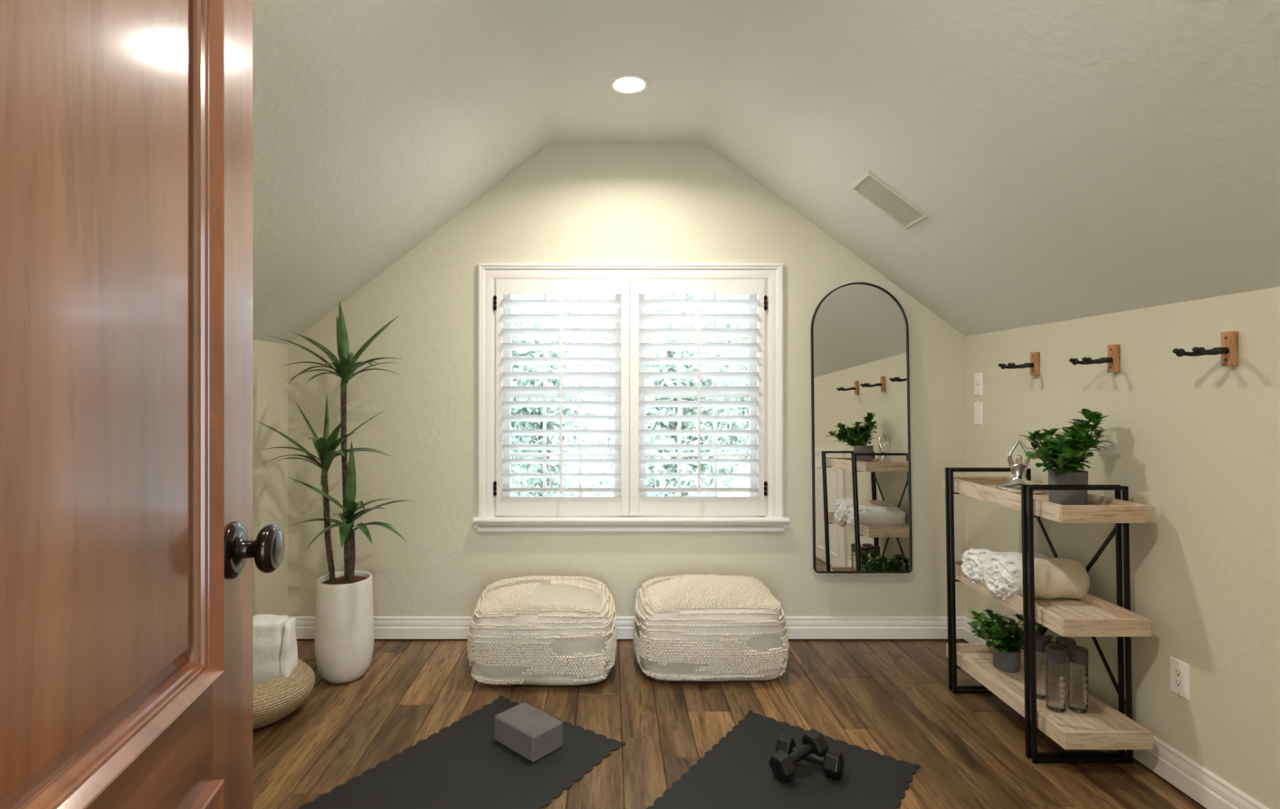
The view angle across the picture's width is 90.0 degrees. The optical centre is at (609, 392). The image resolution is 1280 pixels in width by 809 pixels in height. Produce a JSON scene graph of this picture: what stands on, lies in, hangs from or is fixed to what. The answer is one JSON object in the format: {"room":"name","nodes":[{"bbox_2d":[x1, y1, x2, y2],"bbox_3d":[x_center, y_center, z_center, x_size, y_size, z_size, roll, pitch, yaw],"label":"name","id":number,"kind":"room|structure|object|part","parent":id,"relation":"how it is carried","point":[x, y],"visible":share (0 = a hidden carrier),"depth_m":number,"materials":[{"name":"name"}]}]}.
{"room":"exercise studio","nodes":[
{"label":"exercise studio","id":0,"kind":"room"},
{"bbox_2d":[253,339,288,616],"bbox_3d":[-1.758,0.536,1.627,0.120,1.637,3.493,0,0,0],"label":"wall","id":1,"kind":"structure","parent":0,"point":[270,384],"depth_m":3.21,"materials":[{"name":"beige paint"}]},
{"bbox_2d":[288,142,964,616],"bbox_3d":[0.087,-0.006,3.453,3.811,2.722,0.160,0,0,0],"label":"wall","id":2,"kind":"structure","parent":0,"point":[569,202],"depth_m":3.37,"materials":[{"name":"beige paint"}]},
{"bbox_2d":[288,616,964,639],"bbox_3d":[0.087,1.239,3.365,3.571,0.112,0.016,0,0,0],"label":"baseboard","id":3,"kind":"structure","parent":2,"relation":"attached to","point":[384,627],"depth_m":3.36,"materials":[{"name":"white paint"}]},
{"bbox_2d":[472,262,789,532],"bbox_3d":[0.110,0.028,3.426,1.644,1.411,0.213,0,0,0],"label":"window","id":4,"kind":"structure","parent":2,"relation":"in","point":[774,520],"depth_m":3.36,"materials":[{"name":"white paint"}]},
{"bbox_3d":[-0.279,-0.280,3.518,0.648,0.620,0.030,0,0,0],"label":"sash","id":5,"kind":"part","parent":4,"relation":"part of","materials":[{"name":"white paint"}]},
{"bbox_3d":[-0.279,0.318,3.488,0.648,0.665,0.030,0,0,0],"label":"sash","id":6,"kind":"part","parent":4,"relation":"part of","materials":[{"name":"white paint"}]},
{"bbox_2d":[493,279,629,515],"bbox_3d":[-0.255,0.026,3.365,0.715,1.243,0.099,0,0,0],"label":"window shutter","id":7,"kind":"object","parent":4,"relation":"attached to","point":[504,505],"visible":1,"depth_m":3.36,"materials":[{"name":"white paint"}]},
{"bbox_3d":[-0.254,0.009,3.322,0.013,1.037,0.013,0,0,0],"label":"tilt rod","id":8,"kind":"part","parent":7,"relation":"part of","materials":[{"name":"white paint"}]},
{"bbox_3d":[-0.254,-0.557,3.373,0.627,0.076,0.026,0,0,0],"label":"rail","id":9,"kind":"part","parent":7,"relation":"part of","materials":[{"name":"white paint"}]},
{"bbox_3d":[-0.254,0.599,3.373,0.627,0.098,0.026,0,0,0],"label":"rail","id":10,"kind":"part","parent":7,"relation":"part of","materials":[{"name":"white paint"}]},
{"bbox_3d":[0.110,0.694,3.397,1.644,0.078,0.153,0,0,0],"label":"sill","id":11,"kind":"part","parent":4,"relation":"part of","materials":[{"name":"white paint"}]},
{"bbox_2d":[629,279,767,515],"bbox_3d":[0.466,0.026,3.365,0.722,1.243,0.099,0,0,0],"label":"window shutter","id":12,"kind":"object","parent":4,"relation":"attached to","point":[638,505],"visible":1,"depth_m":3.36,"materials":[{"name":"white paint"}]},
{"bbox_3d":[0.466,-0.557,3.373,0.628,0.076,0.026,0,0,0],"label":"rail","id":13,"kind":"part","parent":12,"relation":"part of","materials":[{"name":"white paint"}]},
{"bbox_3d":[0.466,0.599,3.373,0.628,0.098,0.026,0,0,0],"label":"rail","id":14,"kind":"part","parent":12,"relation":"part of","materials":[{"name":"white paint"}]},
{"bbox_3d":[0.464,0.009,3.322,0.013,1.037,0.013,0,0,0],"label":"tilt rod","id":15,"kind":"part","parent":12,"relation":"part of","materials":[{"name":"white paint"}]},
{"bbox_3d":[0.493,-0.280,3.518,0.647,0.620,0.030,0,0,0],"label":"sash","id":16,"kind":"part","parent":4,"relation":"part of","materials":[{"name":"white paint"}]},
{"bbox_3d":[0.493,0.318,3.488,0.647,0.665,0.030,0,0,0],"label":"sash","id":17,"kind":"part","parent":4,"relation":"part of","materials":[{"name":"white paint"}]},
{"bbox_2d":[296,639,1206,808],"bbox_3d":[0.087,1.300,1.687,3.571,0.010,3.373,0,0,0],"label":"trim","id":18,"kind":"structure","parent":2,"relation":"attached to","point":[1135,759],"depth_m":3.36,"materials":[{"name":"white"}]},
{"bbox_2d":[810,282,912,573],"bbox_3d":[1.308,0.177,3.332,0.506,1.509,0.079,0,0,0],"label":"arched mirror","id":19,"kind":"object","parent":2,"relation":"attached to","point":[862,505],"visible":1,"depth_m":3.33,"materials":[{"name":"black mirror"}]},
{"bbox_2d":[253,640,1203,808],"bbox_3d":[0.000,1.306,0.361,3.900,0.004,6.123,0,0,0],"label":"floor","id":20,"kind":"structure","parent":0,"point":[894,699],"depth_m":2.51,"materials":[{"name":"brown wood"}]},
{"bbox_2d":[0,0,284,808],"bbox_3d":[-0.409,0.282,0.460,0.096,2.025,0.833,0,0,-9],"label":"door","id":21,"kind":"structure","parent":20,"relation":"on","point":[128,548],"depth_m":0.58,"materials":[{"name":"brown wood"}]},
{"bbox_3d":[-0.433,-0.134,0.456,0.027,0.902,0.559,0,0,-9],"label":"panel","id":22,"kind":"part","parent":21,"relation":"part of","materials":[{"name":"brown wood"}]},
{"bbox_3d":[-0.416,0.768,0.459,0.028,0.633,0.579,0,0,-9],"label":"panel moulding","id":23,"kind":"part","parent":21,"relation":"part of","materials":[{"name":"brown wood"}]},
{"bbox_3d":[-0.447,0.198,0.809,0.056,0.071,0.071,0,0,-9],"label":"knob","id":24,"kind":"part","parent":21,"relation":"part of","materials":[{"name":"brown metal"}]},
{"bbox_2d":[253,658,315,729],"bbox_3d":[-1.454,1.214,2.600,0.468,0.181,0.468,0,0,0],"label":"rope basket","id":25,"kind":"object","parent":20,"relation":"on","point":[275,699],"visible":0.41,"depth_m":2.49,"materials":[{"name":"fabric"}]},
{"bbox_2d":[253,613,297,684],"bbox_3d":[-1.382,1.105,2.594,0.196,0.384,0.135,0,0,-8],"label":"folded towel","id":26,"kind":"object","parent":25,"relation":"in","point":[275,651],"visible":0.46,"depth_m":2.54,"materials":[{"name":"white fabric"}]},
{"bbox_2d":[257,302,413,683],"bbox_3d":[-1.238,0.440,2.915,0.729,1.731,0.470,0,0,0],"label":"dracaena","id":27,"kind":"object","parent":20,"relation":"on","point":[344,633],"visible":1,"depth_m":2.87,"materials":[{"name":"green plant"}]},
{"bbox_2d":[314,570,373,683],"bbox_3d":[-1.215,1.077,2.930,0.253,0.457,0.253,0,0,0],"label":"pot","id":28,"kind":"object","parent":20,"relation":"on","point":[344,633],"depth_m":2.83,"materials":[{"name":"white ceramic"}]},
{"bbox_2d":[297,696,625,808],"bbox_3d":[-0.723,1.302,1.813,0.645,0.004,1.818,0,0,35],"label":"yoga mat","id":29,"kind":"object","parent":20,"relation":"on","point":[461,766],"visible":0.94,"depth_m":2.19,"materials":[{"name":"grey rubber"}]},
{"bbox_2d":[494,702,562,762],"bbox_3d":[-0.302,1.253,2.368,0.224,0.093,0.147,0,0,42],"label":"block","id":30,"kind":"object","parent":29,"relation":"on","point":[527,731],"visible":1,"depth_m":2.32,"materials":[{"name":"grey plastic"}]},
{"bbox_2d":[466,575,617,685],"bbox_3d":[-0.315,1.100,3.046,0.708,0.410,0.557,0,0,0],"label":"pouf","id":31,"kind":"object","parent":20,"relation":"on","point":[550,630],"visible":1,"depth_m":2.81,"materials":[{"name":"fabric"}]},
{"bbox_2d":[632,573,789,681],"bbox_3d":[0.470,1.098,3.072,0.727,0.414,0.553,0,0,-1],"label":"pouf","id":32,"kind":"object","parent":20,"relation":"on","point":[703,628],"visible":1,"depth_m":2.84,"materials":[{"name":"fabric"}]},
{"bbox_2d":[645,710,920,808],"bbox_3d":[0.281,1.302,1.696,0.645,0.004,1.818,0,0,37],"label":"yoga mat","id":33,"kind":"object","parent":20,"relation":"on","point":[737,773],"visible":1,"depth_m":2.15,"materials":[{"name":"grey rubber"}]},
{"bbox_2d":[768,728,828,782],"bbox_3d":[0.648,1.242,2.192,0.221,0.112,0.087,0,0,-30],"label":"dumbbell","id":34,"kind":"object","parent":33,"relation":"on","point":[783,767],"visible":1,"depth_m":2.17,"materials":[{"name":"black rubber"}]},
{"bbox_3d":[0.648,1.242,2.192,0.141,0.034,0.034,-12,6,-30],"label":"handle","id":35,"kind":"part","parent":34,"relation":"part of","materials":[{"name":"black metal"}]},
{"bbox_2d":[775,733,844,780],"bbox_3d":[0.690,1.260,2.215,0.219,0.078,0.087,0,0,35],"label":"dumbbell","id":36,"kind":"object","parent":33,"relation":"on","point":[833,762],"visible":0.91,"depth_m":2.17,"materials":[{"name":"black rubber"}]},
{"bbox_3d":[0.690,1.260,2.215,0.145,0.034,0.034,0,0,35],"label":"handle","id":37,"kind":"part","parent":36,"relation":"part of","materials":[{"name":"black metal"}]},
{"bbox_2d":[943,467,1153,763],"bbox_3d":[1.657,0.818,2.516,0.366,0.975,0.758,0,0,0],"label":"shelf unit","id":38,"kind":"object","parent":20,"relation":"on","point":[1104,726],"visible":0.84,"depth_m":2.28,"materials":[{"name":"black"}]},
{"bbox_3d":[1.657,0.818,2.807,0.366,0.975,0.014,0,0,0],"label":"frame","id":39,"kind":"part","parent":38,"relation":"part of","materials":[{"name":"black metal"}]},
{"bbox_3d":[1.657,0.818,2.774,0.366,0.975,0.014,0,0,0],"label":"frame","id":40,"kind":"part","parent":38,"relation":"part of","materials":[{"name":"black metal"}]},
{"bbox_2d":[960,548,1048,586],"bbox_3d":[1.649,0.725,2.667,0.331,0.142,0.186,0,0,0],"label":"rolled towel","id":41,"kind":"object","parent":38,"relation":"on","point":[974,560],"visible":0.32,"depth_m":2.64,"materials":[{"name":"white fabric"}]},
{"bbox_2d":[967,608,1055,672],"bbox_3d":[1.676,1.042,2.702,0.368,0.265,0.182,0,0,-14],"label":"potted plant","id":42,"kind":"object","parent":38,"relation":"on","point":[1006,655],"visible":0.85,"depth_m":2.68,"materials":[{"name":"green plant"}]},
{"bbox_3d":[1.690,1.131,2.725,0.103,0.086,0.103,0,0,0],"label":"pot","id":43,"kind":"part","parent":42,"relation":"part of","materials":[{"name":"grey ceramic"}]},
{"bbox_2d":[996,436,1044,493],"bbox_3d":[1.705,0.300,2.658,0.168,0.229,0.092,0,0,24],"label":"figurine","id":44,"kind":"object","parent":38,"relation":"on","point":[1018,468],"visible":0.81,"depth_m":2.67,"materials":[{"name":"silver metal"}]},
{"bbox_2d":[980,553,1089,600],"bbox_3d":[1.646,0.713,2.483,0.341,0.169,0.203,0,0,0],"label":"throw","id":45,"kind":"object","parent":38,"relation":"on","point":[1054,577],"visible":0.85,"depth_m":2.42,"materials":[{"name":"beige fabric"}]},
{"bbox_2d":[1029,634,1048,699],"bbox_3d":[1.655,1.058,2.468,0.064,0.230,0.064,0,0,-10],"label":"water bottle","id":46,"kind":"object","parent":38,"relation":"in","point":[1042,642],"visible":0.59,"depth_m":2.44,"materials":[{"name":"glass"}]},
{"bbox_2d":[946,564,1146,635],"bbox_3d":[1.663,0.788,2.516,0.294,0.058,0.732,0,0,0],"label":"shelf","id":47,"kind":"object","parent":38,"relation":"on","point":[1090,614],"depth_m":2.26,"materials":[{"name":"beige wood"}]},
{"bbox_2d":[953,476,1145,522],"bbox_3d":[1.657,0.408,2.516,0.294,0.058,0.732,0,0,0],"label":"shelf","id":48,"kind":"object","parent":38,"relation":"on","point":[1099,508],"depth_m":2.26,"materials":[{"name":"beige wood"}]},
{"bbox_2d":[956,649,1149,747],"bbox_3d":[1.669,1.166,2.516,0.294,0.058,0.732,0,0,0],"label":"shelf","id":49,"kind":"object","parent":38,"relation":"on","point":[1104,726],"depth_m":2.34,"materials":[{"name":"beige wood"}]},
{"bbox_2d":[1045,644,1066,712],"bbox_3d":[1.650,1.058,2.365,0.064,0.230,0.064,0,0,-8],"label":"water bottle","id":50,"kind":"object","parent":38,"relation":"in","point":[1055,654],"visible":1,"depth_m":2.36,"materials":[{"name":"clear plastic"}]},
{"bbox_2d":[1055,636,1075,702],"bbox_3d":[1.742,1.058,2.442,0.064,0.230,0.064,0,0,-20],"label":"water bottle","id":51,"kind":"object","parent":38,"relation":"in","point":[1064,642],"visible":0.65,"depth_m":2.44,"materials":[{"name":"glass"}]},
{"bbox_2d":[1019,408,1114,505],"bbox_3d":[1.658,0.238,2.342,0.336,0.357,0.256,0,0,0],"label":"potted plant","id":52,"kind":"object","parent":38,"relation":"on","point":[1065,453],"visible":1,"depth_m":2.33,"materials":[{"name":"green plant"}]},
{"bbox_3d":[1.708,0.353,2.385,0.123,0.126,0.123,0,0,0],"label":"pot","id":53,"kind":"part","parent":52,"relation":"part of","materials":[{"name":"grey concrete"}]},
{"bbox_3d":[1.657,0.818,2.286,0.366,0.975,0.014,0,0,0],"label":"frame","id":54,"kind":"part","parent":38,"relation":"part of","materials":[{"name":"black metal"}]},
{"bbox_2d":[1066,644,1088,713],"bbox_3d":[1.727,1.058,2.360,0.064,0.230,0.064,0,0,-14],"label":"water bottle","id":55,"kind":"object","parent":38,"relation":"in","point":[1077,655],"visible":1,"depth_m":2.36,"materials":[{"name":"glass"}]},
{"bbox_3d":[1.657,0.818,2.253,0.366,0.975,0.014,0,0,0],"label":"frame","id":56,"kind":"part","parent":38,"relation":"part of","materials":[{"name":"black metal"}]},
{"bbox_2d":[253,0,1279,344],"bbox_3d":[0.087,-0.837,1.627,3.611,1.200,3.494,0,0,0],"label":"ceiling","id":57,"kind":"structure","parent":0,"point":[1066,159],"depth_m":2.16,"materials":[{"name":"white paint"}]},
{"bbox_2d":[608,73,649,94],"bbox_3d":[0.082,-1.314,2.730,0.177,0.006,0.177,0,0,0],"label":"recessed light","id":58,"kind":"object","parent":57,"relation":"in","point":[628,83],"visible":1,"depth_m":2.72,"materials":[{"name":"white paint"}]},
{"bbox_2d":[849,170,930,229],"bbox_3d":[1.178,-0.809,2.700,0.254,0.190,0.200,0,0,0],"label":"ceiling vent","id":59,"kind":"object","parent":57,"relation":"in","point":[869,186],"visible":1,"depth_m":2.69,"materials":[{"name":"beige metal"}]},
{"bbox_2d":[964,286,1279,808],"bbox_3d":[1.933,0.514,1.627,0.120,1.681,3.493,0,0,0],"label":"wall","id":60,"kind":"structure","parent":0,"point":[1196,439],"depth_m":2.11,"materials":[{"name":"beige paint"}]},
{"bbox_2d":[973,402,982,425],"bbox_3d":[1.870,0.107,3.245,0.007,0.114,0.070,0,0,0],"label":"blank wall plate","id":61,"kind":"object","parent":60,"relation":"attached to","point":[978,406],"visible":1,"depth_m":3.24,"materials":[{"name":"white plastic"}]},
{"bbox_2d":[973,373,982,395],"bbox_3d":[1.869,-0.042,3.245,0.008,0.114,0.070,0,0,0],"label":"light switch","id":62,"kind":"object","parent":60,"relation":"attached to","point":[978,377],"visible":1,"depth_m":3.24,"materials":[{"name":"white plastic"}]},
{"bbox_2d":[998,351,1039,375],"bbox_3d":[1.797,-0.125,2.800,0.151,0.103,0.091,0,0,0],"label":"wall hook","id":63,"kind":"object","parent":60,"relation":"attached to","point":[1034,364],"visible":1,"depth_m":2.78,"materials":[{"name":"brown wood"}]},
{"bbox_2d":[1068,344,1119,373],"bbox_3d":[1.797,-0.125,2.363,0.151,0.103,0.091,0,0,0],"label":"wall hook","id":64,"kind":"object","parent":60,"relation":"attached to","point":[1113,360],"visible":1,"depth_m":2.35,"materials":[{"name":"brown wood"}]},
{"bbox_2d":[963,617,1269,808],"bbox_3d":[1.865,1.239,2.517,0.016,0.112,1.713,0,0,0],"label":"baseboard","id":65,"kind":"structure","parent":60,"relation":"attached to","point":[1196,781],"depth_m":2.05,"materials":[{"name":"white paint"}]},
{"bbox_2d":[1169,656,1190,700],"bbox_3d":[1.869,0.938,2.099,0.007,0.114,0.070,0,0,0],"label":"power outlet","id":66,"kind":"object","parent":60,"relation":"attached to","point":[1180,671],"visible":1,"depth_m":2.09,"materials":[{"name":"white plastic"}]},
{"bbox_2d":[1173,666,1182,690],"bbox_3d":[1.867,0.938,2.099,0.002,0.066,0.033,0,0,0],"label":"receptacle","id":67,"kind":"object","parent":66,"relation":"attached to","point":[1178,670],"depth_m":2.10,"materials":[{"name":"white plastic"}]},
{"bbox_2d":[1172,331,1238,366],"bbox_3d":[1.797,-0.131,1.921,0.151,0.103,0.091,0,0,0],"label":"wall hook","id":68,"kind":"object","parent":60,"relation":"attached to","point":[1228,350],"visible":1,"depth_m":1.91,"materials":[{"name":"brown wood"}]},
{"label":"outside","id":69,"kind":"structure","parent":0,"visible":0},
{"bbox_2d":[511,440,749,496],"bbox_3d":[0.000,4.505,31.837,80.000,0.001,56.327,0,0,0],"label":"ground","id":70,"kind":"structure","parent":69,"point":[741,482],"depth_m":33.05,"materials":[{"name":"white"}]},
{"bbox_2d":[511,294,651,496],"bbox_3d":[-1.515,1.635,12.044,3.566,7.127,4.960,0,0,-42],"label":"tree","id":71,"kind":"object","parent":70,"relation":"on","point":[520,468],"visible":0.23,"depth_m":11.51,"materials":[{"name":"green plant"}]},
{"bbox_2d":[548,294,749,496],"bbox_3d":[0.893,1.298,8.515,3.405,6.427,3.398,0,0,0],"label":"tree","id":72,"kind":"object","parent":70,"relation":"on","point":[686,468],"visible":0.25,"depth_m":8.29,"materials":[{"name":"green plant"}]},
{"bbox_2d":[687,295,749,496],"bbox_3d":[3.361,0.690,12.063,3.570,7.640,3.571,0,0,24],"label":"tree","id":73,"kind":"object","parent":70,"relation":"on","point":[728,325],"visible":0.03,"depth_m":11.75,"materials":[{"name":"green plant"}]}
]}

